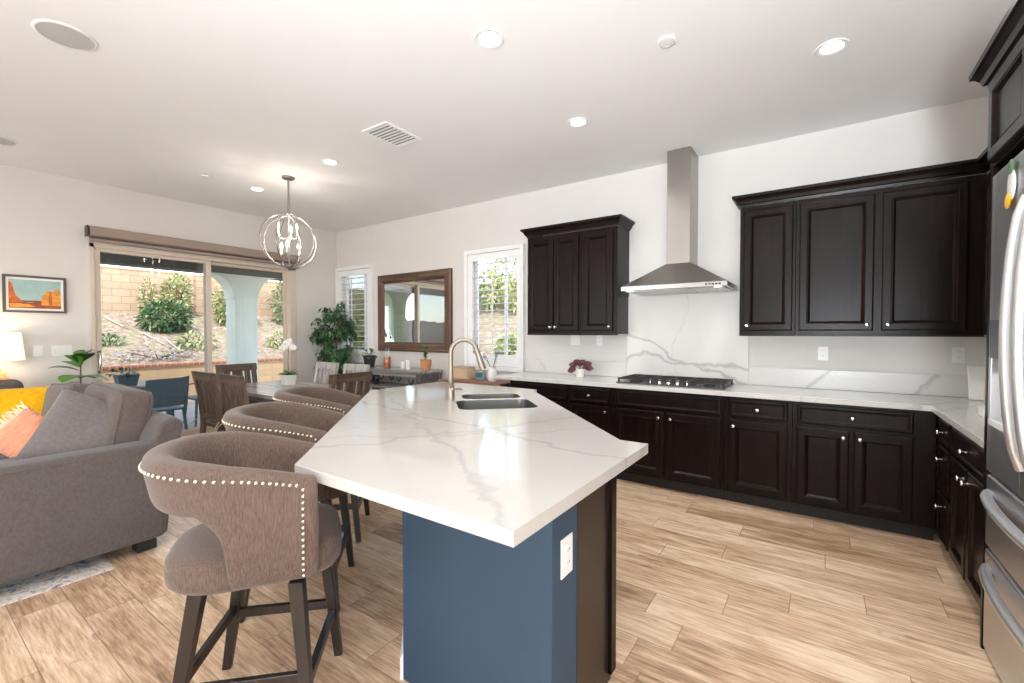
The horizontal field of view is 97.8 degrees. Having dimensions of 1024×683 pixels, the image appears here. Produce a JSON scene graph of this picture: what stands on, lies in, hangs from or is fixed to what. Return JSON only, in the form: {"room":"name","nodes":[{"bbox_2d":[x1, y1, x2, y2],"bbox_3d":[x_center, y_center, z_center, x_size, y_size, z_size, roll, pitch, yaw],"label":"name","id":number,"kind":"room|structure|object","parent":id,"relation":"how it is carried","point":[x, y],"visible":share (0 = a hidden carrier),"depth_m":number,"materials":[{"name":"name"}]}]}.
{"room":"open-plan kitchen","nodes":[
{"label":"open-plan kitchen","id":0,"kind":"room"},
{"bbox_2d":[0,164,336,387],"bbox_3d":[-5.563,-0.236,4.083,0.160,3.090,9.130,1,1,35],"label":"wall","id":1,"kind":"structure","parent":0,"point":[44,216],"depth_m":5.00,"materials":[{"name":"white paint"}]},
{"bbox_2d":[2,274,66,312],"bbox_3d":[-5.015,-0.496,4.705,0.027,0.385,0.466,1,1,35],"label":"framed picture","id":2,"kind":"object","parent":1,"relation":"attached to","point":[20,293],"visible":1,"depth_m":4.69,"materials":[{"name":"brown paper"}]},
{"bbox_2d":[8,279,60,308],"bbox_3d":[-5.017,-0.496,4.706,0.001,0.295,0.382,1,1,35],"label":"print","id":3,"kind":"object","parent":2,"relation":"attached to","point":[22,293],"depth_m":4.70},
{"bbox_2d":[51,345,71,356],"bbox_3d":[-4.914,0.103,4.882,0.008,0.116,0.165,1,1,35],"label":"light switch","id":4,"kind":"object","parent":1,"relation":"attached to","point":[55,350],"visible":0.92,"depth_m":4.88,"materials":[{"name":"white plastic"}]},
{"bbox_2d":[84,225,299,266],"bbox_3d":[-4.060,-1.235,6.002,0.113,0.168,2.458,1,1,35],"label":"roller blind","id":5,"kind":"object","parent":1,"relation":"attached to","point":[96,234],"visible":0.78,"depth_m":5.67,"materials":[{"name":"fabric"}]},
{"bbox_2d":[89,242,296,436],"bbox_3d":[-4.138,0.072,6.101,0.202,2.430,2.420,1,1,35],"label":"door","id":6,"kind":"structure","parent":1,"relation":"in","point":[288,277],"depth_m":6.05,"materials":[{"name":"beige plastic"}]},
{"bbox_2d":[0,479,1001,682],"bbox_3d":[-2.178,1.418,1.782,8.385,0.120,9.130,1,1,35],"label":"floor","id":7,"kind":"structure","parent":0,"point":[709,589],"depth_m":2.25,"materials":[{"name":"brown wood"}]},
{"bbox_2d":[0,555,113,606],"bbox_3d":[-4.429,1.344,2.243,2.995,0.007,3.015,1,1,35],"label":"area rug","id":8,"kind":"object","parent":7,"relation":"on","point":[27,587],"visible":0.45,"depth_m":2.51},
{"bbox_2d":[0,410,182,585],"bbox_3d":[-4.104,0.912,2.787,3.002,0.832,2.495,1,1,35],"label":"sofa","id":9,"kind":"object","parent":8,"relation":"on","point":[58,510],"visible":0.62,"depth_m":2.54,"materials":[{"name":"fabric"}]},
{"bbox_2d":[0,379,23,388],"bbox_3d":[-4.724,0.605,3.819,0.292,0.514,0.760,1,1,30],"label":"cushion","id":10,"kind":"object","parent":9,"relation":"on","point":[10,383],"visible":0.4,"depth_m":4.04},
{"bbox_2d":[0,401,43,459],"bbox_3d":[-2.903,0.593,2.721,0.474,0.460,0.159,-1,2,-39],"label":"fringed pillow","id":11,"kind":"object","parent":9,"relation":"on","point":[17,431],"visible":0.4,"depth_m":2.65,"materials":[{"name":"fabric"}]},
{"bbox_2d":[0,386,48,425],"bbox_3d":[-4.047,0.619,3.656,0.232,0.485,0.600,1,2,45],"label":"throw pillow","id":12,"kind":"object","parent":9,"relation":"on","point":[32,397],"visible":0.26,"depth_m":3.65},
{"bbox_2d":[11,387,108,459],"bbox_3d":[-2.715,0.591,2.839,0.620,0.603,0.258,-1,1,-31],"label":"throw pillow","id":13,"kind":"object","parent":9,"relation":"on","point":[75,421],"visible":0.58,"depth_m":2.76,"materials":[{"name":"fabric"}]},
{"bbox_2d":[41,383,88,416],"bbox_3d":[-3.604,0.594,3.629,0.823,0.558,0.294,1,1,35],"label":"cushion","id":14,"kind":"object","parent":9,"relation":"on","point":[53,391],"visible":0.28,"depth_m":3.58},
{"bbox_2d":[84,382,153,444],"bbox_3d":[-2.742,0.576,3.064,0.640,0.575,0.289,1,1,30],"label":"cushion","id":15,"kind":"object","parent":9,"relation":"on","point":[129,408],"visible":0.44,"depth_m":2.91,"materials":[{"name":"fabric"}]},
{"bbox_2d":[47,349,108,382],"bbox_3d":[-4.607,0.691,4.756,0.437,1.210,0.463,1,1,35],"label":"fiddle leaf fig","id":16,"kind":"object","parent":7,"relation":"on","point":[78,357],"visible":0.34,"depth_m":4.74,"materials":[{"name":"green plant"}]},
{"bbox_2d":[191,371,224,433],"bbox_3d":[-2.983,0.800,4.711,0.470,0.992,0.511,1,1,35],"label":"dining chair","id":17,"kind":"object","parent":7,"relation":"on","point":[206,385],"visible":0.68,"depth_m":4.53,"materials":[{"name":"brown wood"}]},
{"bbox_2d":[216,374,249,413],"bbox_3d":[-2.516,0.807,4.401,0.470,0.992,0.511,1,1,35],"label":"dining chair","id":18,"kind":"object","parent":7,"relation":"on","point":[233,389],"visible":0.35,"depth_m":4.21,"materials":[{"name":"brown wood"}]},
{"bbox_2d":[215,363,257,385],"bbox_3d":[-3.292,0.783,5.532,0.511,0.992,0.470,1,1,35],"label":"dining chair","id":19,"kind":"object","parent":7,"relation":"on","point":[237,369],"visible":0.26,"depth_m":5.68,"materials":[{"name":"brown wood"}]},
{"bbox_2d":[138,431,342,682],"bbox_3d":[-0.960,0.861,1.655,0.638,0.999,0.609,-1,1,-24],"label":"counter stool","id":20,"kind":"object","parent":7,"relation":"on","point":[264,523],"visible":0.99,"depth_m":1.45,"materials":[{"name":"beige"}]},
{"bbox_2d":[221,402,354,622],"bbox_3d":[-1.176,0.846,2.393,0.627,0.999,0.611,0,1,-11],"label":"counter stool","id":21,"kind":"object","parent":7,"relation":"on","point":[298,421],"visible":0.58,"depth_m":2.42,"materials":[{"name":"fabric"}]},
{"bbox_2d":[218,380,374,430],"bbox_3d":[-2.478,0.908,5.058,1.900,0.762,0.910,1,1,35],"label":"dining table","id":22,"kind":"object","parent":7,"relation":"on","point":[258,392],"visible":0.09,"depth_m":5.08,"materials":[{"name":"grey wood"}]},
{"bbox_2d":[279,338,297,385],"bbox_3d":[-2.668,0.239,5.368,0.250,0.562,0.266,0,1,1],"label":"potted orchid","id":23,"kind":"object","parent":22,"relation":"on","point":[288,378],"visible":1,"depth_m":5.33,"materials":[{"name":"white ceramic"}]},
{"bbox_2d":[273,386,369,542],"bbox_3d":[-1.319,0.830,3.136,0.627,0.999,0.611,0,1,-11],"label":"counter stool","id":24,"kind":"object","parent":7,"relation":"on","point":[335,400],"visible":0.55,"depth_m":2.98,"materials":[{"name":"fabric"}]},
{"bbox_2d":[313,362,338,383],"bbox_3d":[-2.599,0.778,5.796,0.470,0.992,0.511,1,1,35],"label":"dining chair","id":25,"kind":"object","parent":7,"relation":"on","point":[323,368],"visible":0.28,"depth_m":5.96,"materials":[{"name":"grey wood"}]},
{"bbox_2d":[306,301,358,384],"bbox_3d":[-2.857,0.303,7.123,0.807,1.885,0.708,1,2,37],"label":"ficus tree","id":26,"kind":"object","parent":7,"relation":"on","point":[326,337],"visible":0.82,"depth_m":7.03,"materials":[{"name":"green plant"}]},
{"bbox_2d":[328,371,371,397],"bbox_3d":[-1.772,0.804,4.545,0.511,0.992,0.470,1,1,35],"label":"dining chair","id":27,"kind":"object","parent":7,"relation":"on","point":[350,379],"visible":0.29,"depth_m":4.42,"materials":[{"name":"brown wood"}]},
{"bbox_2d":[343,363,369,387],"bbox_3d":[-2.088,0.785,5.444,0.470,0.992,0.511,1,1,35],"label":"dining chair","id":28,"kind":"object","parent":7,"relation":"on","point":[348,368],"visible":0.16,"depth_m":5.60,"materials":[{"name":"grey wood"}]},
{"bbox_2d":[369,365,442,389],"bbox_3d":[-1.673,0.822,6.469,1.430,0.875,0.430,1,1,35],"label":"console table","id":29,"kind":"object","parent":7,"relation":"on","point":[430,376],"visible":0.37,"depth_m":6.22,"materials":[{"name":"grey wood"}]},
{"bbox_2d":[357,348,378,366],"bbox_3d":[-2.161,0.238,6.759,0.242,0.279,0.365,1,1,35],"label":"potted plant","id":30,"kind":"object","parent":29,"relation":"on","point":[370,359],"visible":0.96,"depth_m":6.69,"materials":[{"name":"green plant"}]},
{"bbox_2d":[370,381,412,388],"bbox_3d":[-1.679,0.645,6.457,1.390,0.030,0.389,1,1,35],"label":"shelf","id":31,"kind":"object","parent":29,"relation":"attached to","point":[386,384],"depth_m":6.53,"materials":[{"name":"grey wood"}]},
{"bbox_2d":[420,345,431,370],"bbox_3d":[-1.169,0.216,6.060,0.152,0.354,0.152,1,1,35],"label":"potted succulent","id":32,"kind":"object","parent":29,"relation":"on","point":[425,363],"visible":1,"depth_m":6.02,"materials":[{"name":"ceramic"}]},
{"bbox_2d":[420,359,431,370],"bbox_3d":[-1.169,0.318,6.062,0.152,0.150,0.152,1,1,35],"label":"pot","id":33,"kind":"object","parent":32,"relation":"attached to","point":[425,364],"depth_m":6.01,"materials":[{"name":"ceramic"}]},
{"bbox_2d":[438,378,509,386],"bbox_3d":[-0.411,0.879,5.570,0.980,0.800,0.430,1,1,35],"label":"sideboard","id":34,"kind":"object","parent":7,"relation":"on","point":[504,383],"visible":0.12,"depth_m":5.39,"materials":[{"name":"brown wood"}]},
{"bbox_2d":[453,366,475,378],"bbox_3d":[-0.633,0.399,5.792,0.280,0.150,0.170,1,1,35],"label":"wooden box","id":35,"kind":"object","parent":34,"relation":"on","point":[461,372],"visible":0.8,"depth_m":5.72,"materials":[{"name":"brown wood"}]},
{"bbox_2d":[483,350,498,381],"bbox_3d":[-0.249,0.290,5.413,0.227,0.382,0.145,0,1,20],"label":"flower vase","id":36,"kind":"object","parent":34,"relation":"on","point":[492,371],"visible":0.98,"depth_m":5.38,"materials":[{"name":"white ceramic"}]},
{"bbox_2d":[400,475,616,682],"bbox_3d":[-0.161,0.903,2.685,0.892,0.872,2.632,0,1,-10],"label":"base cabinet","id":37,"kind":"object","parent":7,"relation":"on","point":[477,609],"visible":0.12,"depth_m":1.59,"materials":[{"name":"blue wood"}]},
{"bbox_2d":[294,381,647,547],"bbox_3d":[-0.280,0.444,2.740,1.412,0.041,3.366,0,1,-10],"label":"countertop","id":38,"kind":"structure","parent":37,"relation":"on","point":[501,476],"depth_m":1.73,"materials":[{"name":"stone"}]},
{"bbox_2d":[447,338,485,400],"bbox_3d":[-0.319,0.193,3.160,0.282,0.442,0.110,0,1,-10],"label":"kitchen faucet","id":39,"kind":"object","parent":38,"relation":"on","point":[450,391],"visible":1,"depth_m":3.15,"materials":[{"name":"beige"}]},
{"bbox_2d":[456,393,536,409],"bbox_3d":[-0.138,0.523,3.159,0.511,0.211,0.706,0,1,-10],"label":"sink","id":40,"kind":"object","parent":38,"relation":"in","point":[504,403],"visible":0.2,"depth_m":3.21,"materials":[{"name":"silver metal"}]},
{"bbox_2d":[560,532,572,579],"bbox_3d":[0.182,0.703,1.465,0.011,0.128,0.078,1,1,35],"label":"island outlet","id":41,"kind":"object","parent":37,"relation":"attached to","point":[567,542],"visible":1,"depth_m":1.46,"materials":[{"name":"white plastic"}]},
{"bbox_2d":[510,380,568,410],"bbox_3d":[0.429,0.856,4.903,0.710,0.874,0.653,1,1,35],"label":"base cabinet","id":42,"kind":"object","parent":7,"relation":"on","point":[558,394],"visible":0.2,"depth_m":4.57,"materials":[{"name":"black wood"}]},
{"bbox_2d":[494,371,984,448],"bbox_3d":[1.393,0.426,3.550,4.213,0.038,1.805,1,1,35],"label":"countertop","id":43,"kind":"structure","parent":42,"relation":"on","point":[961,413],"depth_m":3.39,"materials":[{"name":"stone"}]},
{"bbox_2d":[568,359,593,376],"bbox_3d":[0.737,0.286,4.779,0.264,0.188,0.200,1,1,35],"label":"potted plant","id":44,"kind":"object","parent":43,"relation":"on","point":[587,366],"visible":1,"depth_m":4.77,"materials":[{"name":"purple plant"}]},
{"bbox_2d":[616,374,734,389],"bbox_3d":[1.520,0.368,4.184,0.950,0.050,0.500,1,1,35],"label":"gas cooktop","id":45,"kind":"object","parent":43,"relation":"in","point":[660,380],"visible":1,"depth_m":4.08,"materials":[{"name":"metal"}]},
{"bbox_2d":[967,366,985,400],"bbox_3d":[3.372,0.296,3.098,0.300,0.235,0.072,1,1,35],"label":"marble board","id":46,"kind":"object","parent":43,"relation":"on","point":[976,374],"visible":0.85,"depth_m":3.15,"materials":[{"name":"white stone"}]},
{"bbox_2d":[569,385,613,434],"bbox_3d":[0.915,0.863,4.567,0.468,0.874,0.653,1,1,35],"label":"base cabinet","id":47,"kind":"object","parent":7,"relation":"on","point":[595,405],"visible":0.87,"depth_m":4.30,"materials":[{"name":"black wood"}]},
{"bbox_2d":[613,388,724,499],"bbox_3d":[1.503,0.871,4.162,0.956,0.874,0.653,1,1,35],"label":"base cabinet","id":48,"kind":"object","parent":7,"relation":"on","point":[684,433],"visible":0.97,"depth_m":3.88,"materials":[{"name":"black wood"}]},
{"bbox_2d":[724,396,792,512],"bbox_3d":[2.091,0.879,3.757,0.467,0.874,0.653,1,1,35],"label":"base cabinet","id":49,"kind":"object","parent":7,"relation":"on","point":[758,432],"visible":0.96,"depth_m":3.52,"materials":[{"name":"black wood"}]},
{"bbox_2d":[792,401,936,539],"bbox_3d":[2.615,0.887,3.395,0.804,0.874,0.653,1,1,35],"label":"base cabinet","id":50,"kind":"object","parent":7,"relation":"on","point":[869,467],"visible":0.98,"depth_m":3.14,"materials":[{"name":"black wood"}]},
{"bbox_2d":[934,416,953,550],"bbox_3d":[2.890,0.904,2.600,0.653,0.874,0.440,1,1,35],"label":"base cabinet","id":51,"kind":"object","parent":7,"relation":"on","point":[944,453],"visible":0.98,"depth_m":2.71,"materials":[{"name":"black wood"}]},
{"bbox_2d":[948,427,983,607],"bbox_3d":[2.554,0.914,2.113,0.653,0.874,0.740,1,1,35],"label":"base cabinet","id":52,"kind":"object","parent":7,"relation":"on","point":[967,462],"visible":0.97,"depth_m":2.26,"materials":[{"name":"black wood"}]},
{"bbox_2d":[980,164,1004,648],"bbox_3d":[2.341,0.108,1.773,0.643,2.500,0.028,1,1,35],"label":"divider","id":53,"kind":"object","parent":7,"relation":"on","point":[993,171],"visible":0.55,"depth_m":1.95,"materials":[{"name":"wood"}]},
{"bbox_2d":[978,150,1023,682],"bbox_3d":[2.032,0.326,1.397,0.698,2.040,0.926,1,1,35],"label":"refrigerator","id":54,"kind":"object","parent":7,"relation":"on","point":[1001,576],"visible":0.99,"depth_m":1.67,"materials":[{"name":"grey metal"}]},
{"bbox_2d":[1004,159,1015,208],"bbox_3d":[1.903,-0.601,1.706,0.015,0.181,0.099,1,1,35],"label":"magnet","id":55,"kind":"object","parent":54,"relation":"attached to","point":[1011,183],"visible":1,"depth_m":1.70,"materials":[{"name":"white ceramic"}]},
{"bbox_3d":[-5.047,0.931,4.371,0.310,0.745,0.440,1,1,35],"label":"end table","id":56,"kind":"object","parent":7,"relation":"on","visible":0},
{"bbox_2d":[0,333,25,379],"bbox_3d":[-5.027,0.236,4.342,0.410,0.644,0.410,1,1,35],"label":"table lamp","id":57,"kind":"object","parent":56,"relation":"on","point":[11,344],"visible":0.72,"depth_m":4.33,"materials":[{"name":"fabric"}]},
{"bbox_2d":[0,0,1012,232],"bbox_3d":[-2.178,-1.831,1.714,8.385,0.200,9.130,1,1,35],"label":"ceiling","id":58,"kind":"structure","parent":0,"point":[241,95],"depth_m":3.06,"materials":[{"name":"paint"}]},
{"bbox_2d":[31,19,97,50],"bbox_3d":[-2.547,-1.745,2.553,0.270,0.008,0.270,1,1,35],"label":"ceiling speaker","id":59,"kind":"object","parent":58,"relation":"attached to","point":[63,34],"visible":1,"depth_m":2.54,"materials":[{"name":"white paint"}]},
{"bbox_2d":[259,175,316,270],"bbox_3d":[-2.446,-1.287,4.899,0.538,1.019,0.539,0,1,18],"label":"globe chandelier","id":60,"kind":"object","parent":58,"relation":"hanging from","point":[288,178],"visible":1,"depth_m":4.89,"materials":[{"name":"silver metal"}]},
{"bbox_2d":[361,121,421,147],"bbox_3d":[-1.028,-1.771,3.844,0.310,0.010,0.400,1,1,35],"label":"ceiling vent","id":61,"kind":"object","parent":58,"relation":"in","point":[386,132],"visible":1,"depth_m":3.83,"materials":[{"name":"metal"}]},
{"bbox_2d":[474,28,503,48],"bbox_3d":[-0.133,-1.745,2.577,0.174,0.008,0.174,1,1,35],"label":"recessed light","id":62,"kind":"object","parent":58,"relation":"in","point":[489,38],"visible":1,"depth_m":2.57,"materials":[{"name":"white paint"}]},
{"bbox_2d":[479,32,498,44],"bbox_3d":[-0.133,-1.747,2.577,0.119,0.003,0.119,1,1,35],"label":"diffuser","id":63,"kind":"object","parent":62,"relation":"attached to","point":[485,38],"depth_m":2.58,"materials":[{"name":"white"}]},
{"bbox_2d":[567,117,588,127],"bbox_3d":[0.533,-1.767,3.607,0.174,0.008,0.174,1,1,35],"label":"recessed light","id":64,"kind":"object","parent":58,"relation":"in","point":[576,122],"visible":1,"depth_m":3.61,"materials":[{"name":"white paint"}]},
{"bbox_2d":[659,35,675,46],"bbox_3d":[0.900,-1.742,2.594,0.094,0.014,0.094,1,1,35],"label":"smoke detector","id":65,"kind":"object","parent":58,"relation":"attached to","point":[668,40],"visible":1,"depth_m":2.59,"materials":[{"name":"white paint"}]},
{"bbox_2d":[814,38,849,56],"bbox_3d":[1.902,-1.747,2.658,0.174,0.008,0.174,1,1,35],"label":"recessed light","id":66,"kind":"object","parent":58,"relation":"in","point":[834,46],"visible":1,"depth_m":2.66,"materials":[{"name":"white paint"}]},
{"bbox_2d":[820,41,843,53],"bbox_3d":[1.902,-1.749,2.658,0.119,0.003,0.119,1,1,35],"label":"diffuser","id":67,"kind":"object","parent":66,"relation":"attached to","point":[833,47],"depth_m":2.66,"materials":[{"name":"white"}]},
{"bbox_2d":[336,96,989,514],"bbox_3d":[0.369,-0.264,5.439,8.065,3.090,0.160,1,1,35],"label":"wall","id":68,"kind":"structure","parent":0,"point":[958,131],"depth_m":4.24,"materials":[{"name":"white paint"}]},
{"bbox_2d":[335,264,373,362],"bbox_3d":[-2.571,-0.448,7.400,0.955,1.575,0.204,1,1,35],"label":"window","id":69,"kind":"structure","parent":68,"relation":"in","point":[359,279],"depth_m":7.39,"materials":[{"name":"white paint"}]},
{"bbox_2d":[378,268,452,352],"bbox_3d":[-1.462,-0.433,6.567,1.532,1.165,0.053,1,1,35],"label":"wall mirror","id":70,"kind":"object","parent":68,"relation":"attached to","point":[415,309],"visible":0.92,"depth_m":6.53,"materials":[{"name":"brown wood"}]},
{"bbox_2d":[464,243,524,371],"bbox_3d":[-0.214,-0.413,5.775,0.950,1.575,0.204,1,1,35],"label":"window shutter","id":71,"kind":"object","parent":68,"relation":"in","point":[509,363],"depth_m":5.74,"materials":[{"name":"white paint"}]},
{"bbox_2d":[527,231,580,334],"bbox_3d":[0.527,-0.619,4.988,0.659,1.092,0.386,1,1,35],"label":"upper cabinet","id":72,"kind":"object","parent":68,"relation":"attached to","point":[554,261],"visible":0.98,"depth_m":4.84,"materials":[{"name":"black wood"}]},
{"bbox_2d":[520,214,634,237],"bbox_3d":[0.690,-1.208,4.856,1.183,0.092,0.396,1,1,35],"label":"crown molding","id":73,"kind":"structure","parent":72,"relation":"on","point":[620,220],"depth_m":4.65,"materials":[{"name":"wood"}]},
{"bbox_2d":[525,358,625,376],"bbox_3d":[0.692,0.292,5.116,1.277,0.161,0.021,1,1,35],"label":"backsplash","id":74,"kind":"structure","parent":68,"relation":"attached to","point":[601,368],"depth_m":5.14,"materials":[{"name":"stone"}]},
{"bbox_2d":[580,226,628,334],"bbox_3d":[0.965,-0.612,4.686,0.402,1.092,0.386,1,1,35],"label":"upper cabinet","id":75,"kind":"object","parent":68,"relation":"attached to","point":[604,251],"visible":1,"depth_m":4.56,"materials":[{"name":"black wood"}]},
{"bbox_2d":[621,146,737,294],"bbox_3d":[1.559,-1.123,4.166,0.916,1.317,0.552,1,1,35],"label":"range hood","id":76,"kind":"object","parent":68,"relation":"attached to","point":[681,274],"visible":1,"depth_m":4.12,"materials":[{"name":"silver metal"}]},
{"bbox_2d":[626,291,748,384],"bbox_3d":[1.693,-0.040,4.418,1.154,0.855,0.021,1,1,35],"label":"backsplash","id":77,"kind":"structure","parent":68,"relation":"attached to","point":[697,334],"depth_m":4.38,"materials":[{"name":"stone"}]},
{"bbox_2d":[739,200,796,335],"bbox_3d":[2.200,-0.594,3.834,0.404,1.092,0.386,1,1,35],"label":"upper cabinet","id":78,"kind":"object","parent":68,"relation":"attached to","point":[767,232],"visible":0.94,"depth_m":3.71,"materials":[{"name":"black wood"}]},
{"bbox_2d":[732,0,1023,209],"bbox_3d":[1.947,-1.160,2.525,1.580,0.092,2.807,1,1,35],"label":"crown molding","id":79,"kind":"structure","parent":78,"relation":"on","point":[979,165],"depth_m":3.09,"materials":[{"name":"wood"}]},
{"bbox_2d":[818,346,827,359],"bbox_3d":[2.631,0.101,3.781,0.072,0.116,0.011,1,1,35],"label":"wall outlet","id":80,"kind":"object","parent":68,"relation":"attached to","point":[822,351],"visible":1,"depth_m":3.78,"materials":[{"name":"white plastic"}]},
{"bbox_2d":[748,367,968,397],"bbox_3d":[2.901,0.324,3.593,1.779,0.161,0.021,1,1,35],"label":"backsplash","id":81,"kind":"structure","parent":68,"relation":"attached to","point":[884,382],"depth_m":3.62,"materials":[{"name":"stone"}]},
{"bbox_2d":[795,173,986,336],"bbox_3d":[2.810,-0.586,3.414,1.074,1.092,0.386,1,1,35],"label":"upper cabinet","id":82,"kind":"object","parent":68,"relation":"attached to","point":[903,260],"visible":1,"depth_m":3.25,"materials":[{"name":"black wood"}]},
{"bbox_2d":[952,347,964,362],"bbox_3d":[3.310,0.101,3.313,0.072,0.116,0.011,1,1,35],"label":"wall outlet","id":83,"kind":"object","parent":68,"relation":"attached to","point":[958,353],"visible":1,"depth_m":3.31,"materials":[{"name":"white plastic"}]},
{"bbox_3d":[1.207,-0.138,-0.587,0.160,3.090,9.130,1,1,35],"label":"wall","id":84,"kind":"structure","parent":0,"visible":0},
{"bbox_2d":[982,172,989,334],"bbox_3d":[2.872,-0.568,2.307,0.391,1.080,1.472,1,1,35],"label":"upper cabinet","id":85,"kind":"object","parent":84,"relation":"attached to","point":[987,179],"visible":0.06,"depth_m":2.93,"materials":[{"name":"black wood"}]},
{"bbox_2d":[987,34,1023,167],"bbox_3d":[2.052,-0.933,1.353,0.661,0.400,0.950,1,1,35],"label":"upper cabinet","id":86,"kind":"object","parent":84,"relation":"attached to","point":[1006,89],"visible":0.94,"depth_m":1.75,"materials":[{"name":"wood"}]},
{"label":"outside","id":87,"kind":"structure","parent":0,"visible":0},
{"bbox_2d":[101,282,516,365],"bbox_3d":[-1.922,-0.331,9.096,23.500,3.450,19.200,1,1,35],"label":"hillside","id":88,"kind":"structure","parent":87,"point":[266,325],"depth_m":11.60,"materials":[{"name":"soil"}]},
{"bbox_2d":[102,333,125,345],"bbox_3d":[-9.085,0.013,10.094,0.589,0.421,0.604,1,1,35],"label":"shrub","id":89,"kind":"object","parent":88,"relation":"on","point":[110,336],"visible":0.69,"depth_m":10.05,"materials":[{"name":"green plant"}]},
{"bbox_2d":[135,278,158,315],"bbox_3d":[-10.240,-1.122,12.576,0.607,1.325,0.622,0,1,-5],"label":"shrub","id":90,"kind":"object","parent":88,"relation":"on","point":[151,291],"visible":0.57,"depth_m":12.55,"materials":[{"name":"green plant"}]},
{"bbox_2d":[112,346,200,360],"bbox_3d":[-7.963,0.297,10.063,0.815,0.376,1.641,1,1,35],"label":"lavender patch","id":91,"kind":"object","parent":88,"relation":"on","point":[181,351],"visible":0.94,"depth_m":9.96,"materials":[{"name":"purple plant"}]},
{"bbox_2d":[133,298,196,333],"bbox_3d":[-9.177,-0.614,11.859,1.383,1.093,1.310,0,1,-9],"label":"round shrub","id":92,"kind":"object","parent":88,"relation":"on","point":[175,323],"visible":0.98,"depth_m":11.67,"materials":[{"name":"green plant"}]},
{"bbox_2d":[159,271,195,316],"bbox_3d":[-9.856,-1.295,13.156,0.842,1.538,0.982,1,1,35],"label":"shrub","id":93,"kind":"object","parent":88,"relation":"on","point":[172,278],"visible":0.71,"depth_m":13.08,"materials":[{"name":"green plant"}]},
{"bbox_2d":[100,266,282,316],"bbox_3d":[-9.656,-1.258,14.474,0.280,1.700,19.100,1,1,35],"label":"wall","id":94,"kind":"structure","parent":88,"relation":"on","point":[119,285],"depth_m":12.92,"materials":[{"name":"brick"}]},
{"bbox_2d":[173,329,217,351],"bbox_3d":[-7.956,0.016,11.230,0.858,0.658,1.041,1,1,35],"label":"shrub","id":95,"kind":"object","parent":88,"relation":"on","point":[199,342],"visible":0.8,"depth_m":11.05,"materials":[{"name":"green plant"}]},
{"bbox_2d":[212,284,225,325],"bbox_3d":[-8.585,-1.105,13.770,1.303,1.664,1.282,0,1,-19],"label":"leafy shrub","id":96,"kind":"object","parent":88,"relation":"on","point":[222,314],"visible":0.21,"depth_m":13.42,"materials":[{"name":"green plant"}]},
{"bbox_2d":[266,281,282,323],"bbox_3d":[-7.560,-1.279,15.451,1.528,1.968,1.693,1,1,35],"label":"leafy shrub","id":97,"kind":"object","parent":88,"relation":"on","point":[279,317],"visible":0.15,"depth_m":15.05,"materials":[{"name":"green plant"}]},
{"bbox_2d":[266,331,282,349],"bbox_3d":[-6.628,0.025,12.779,0.790,0.717,0.932,1,1,35],"label":"shrub","id":98,"kind":"object","parent":88,"relation":"on","point":[280,332],"visible":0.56,"depth_m":12.60,"materials":[{"name":"green plant"}]},
{"bbox_2d":[479,267,511,312],"bbox_3d":[-0.587,-1.523,13.734,1.402,1.548,1.315,1,1,35],"label":"bush","id":99,"kind":"object","parent":88,"relation":"on","point":[482,287],"visible":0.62,"depth_m":13.59,"materials":[{"name":"green plant"}]},
{"bbox_2d":[485,257,516,290],"bbox_3d":[-0.221,-2.441,15.302,1.487,1.710,1.424,1,1,35],"label":"bush","id":100,"kind":"object","parent":88,"relation":"on","point":[513,258],"visible":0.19,"depth_m":15.16,"materials":[{"name":"green plant"}]},
{"bbox_2d":[489,332,516,354],"bbox_3d":[-0.017,0.202,10.356,1.010,0.852,0.927,1,1,35],"label":"bush","id":101,"kind":"object","parent":88,"relation":"on","point":[510,340],"visible":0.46,"depth_m":10.20,"materials":[{"name":"green plant"}]},
{"bbox_2d":[500,271,516,313],"bbox_3d":[0.281,-1.405,12.999,1.264,1.500,1.182,1,1,35],"label":"bush","id":102,"kind":"object","parent":88,"relation":"on","point":[514,305],"visible":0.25,"depth_m":12.93,"materials":[{"name":"green plant"}]},
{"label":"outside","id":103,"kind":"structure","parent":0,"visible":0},
{"bbox_2d":[161,401,199,429],"bbox_3d":[-10.218,1.554,1.494,4.519,0.100,18.800,1,1,35],"label":"ground","id":104,"kind":"structure","parent":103,"point":[190,415],"depth_m":8.23,"materials":[{"name":"concrete"}]},
{"bbox_2d":[113,380,170,414],"bbox_3d":[-6.075,1.029,6.626,1.000,0.735,1.570,1,1,35],"label":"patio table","id":105,"kind":"object","parent":104,"relation":"on","point":[141,384],"visible":0.02,"depth_m":6.83,"materials":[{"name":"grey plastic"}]},
{"bbox_2d":[105,367,140,385],"bbox_3d":[-5.802,0.521,6.663,0.409,0.279,0.396,-1,1,-33],"label":"planter","id":106,"kind":"object","parent":105,"relation":"on","point":[129,379],"visible":0.98,"depth_m":6.63,"materials":[{"name":"ceramic"}]},
{"bbox_2d":[145,376,188,429],"bbox_3d":[-4.954,0.945,6.330,0.600,0.915,0.538,1,1,35],"label":"patio chair","id":107,"kind":"object","parent":104,"relation":"on","point":[168,394],"visible":0.58,"depth_m":6.21,"materials":[{"name":"blue plastic"}]},
{"bbox_2d":[100,252,281,382],"bbox_3d":[-6.657,-0.129,5.441,3.160,3.100,10.200,1,1,35],"label":"patio cover","id":108,"kind":"object","parent":104,"relation":"on","point":[241,287],"visible":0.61,"depth_m":8.98,"materials":[{"name":"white paint"}]},
{"bbox_2d":[102,358,282,400],"bbox_3d":[-5.914,0.857,11.876,0.260,0.860,19.200,1,1,35],"label":"wall","id":109,"kind":"structure","parent":104,"relation":"on","point":[269,369],"depth_m":9.81,"materials":[{"name":"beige brick"}]},
{"bbox_2d":[183,371,230,426],"bbox_3d":[-5.158,0.918,7.601,0.538,0.915,0.600,1,1,35],"label":"patio chair","id":110,"kind":"object","parent":104,"relation":"on","point":[192,397],"visible":0.15,"depth_m":7.27,"materials":[{"name":"blue plastic"}]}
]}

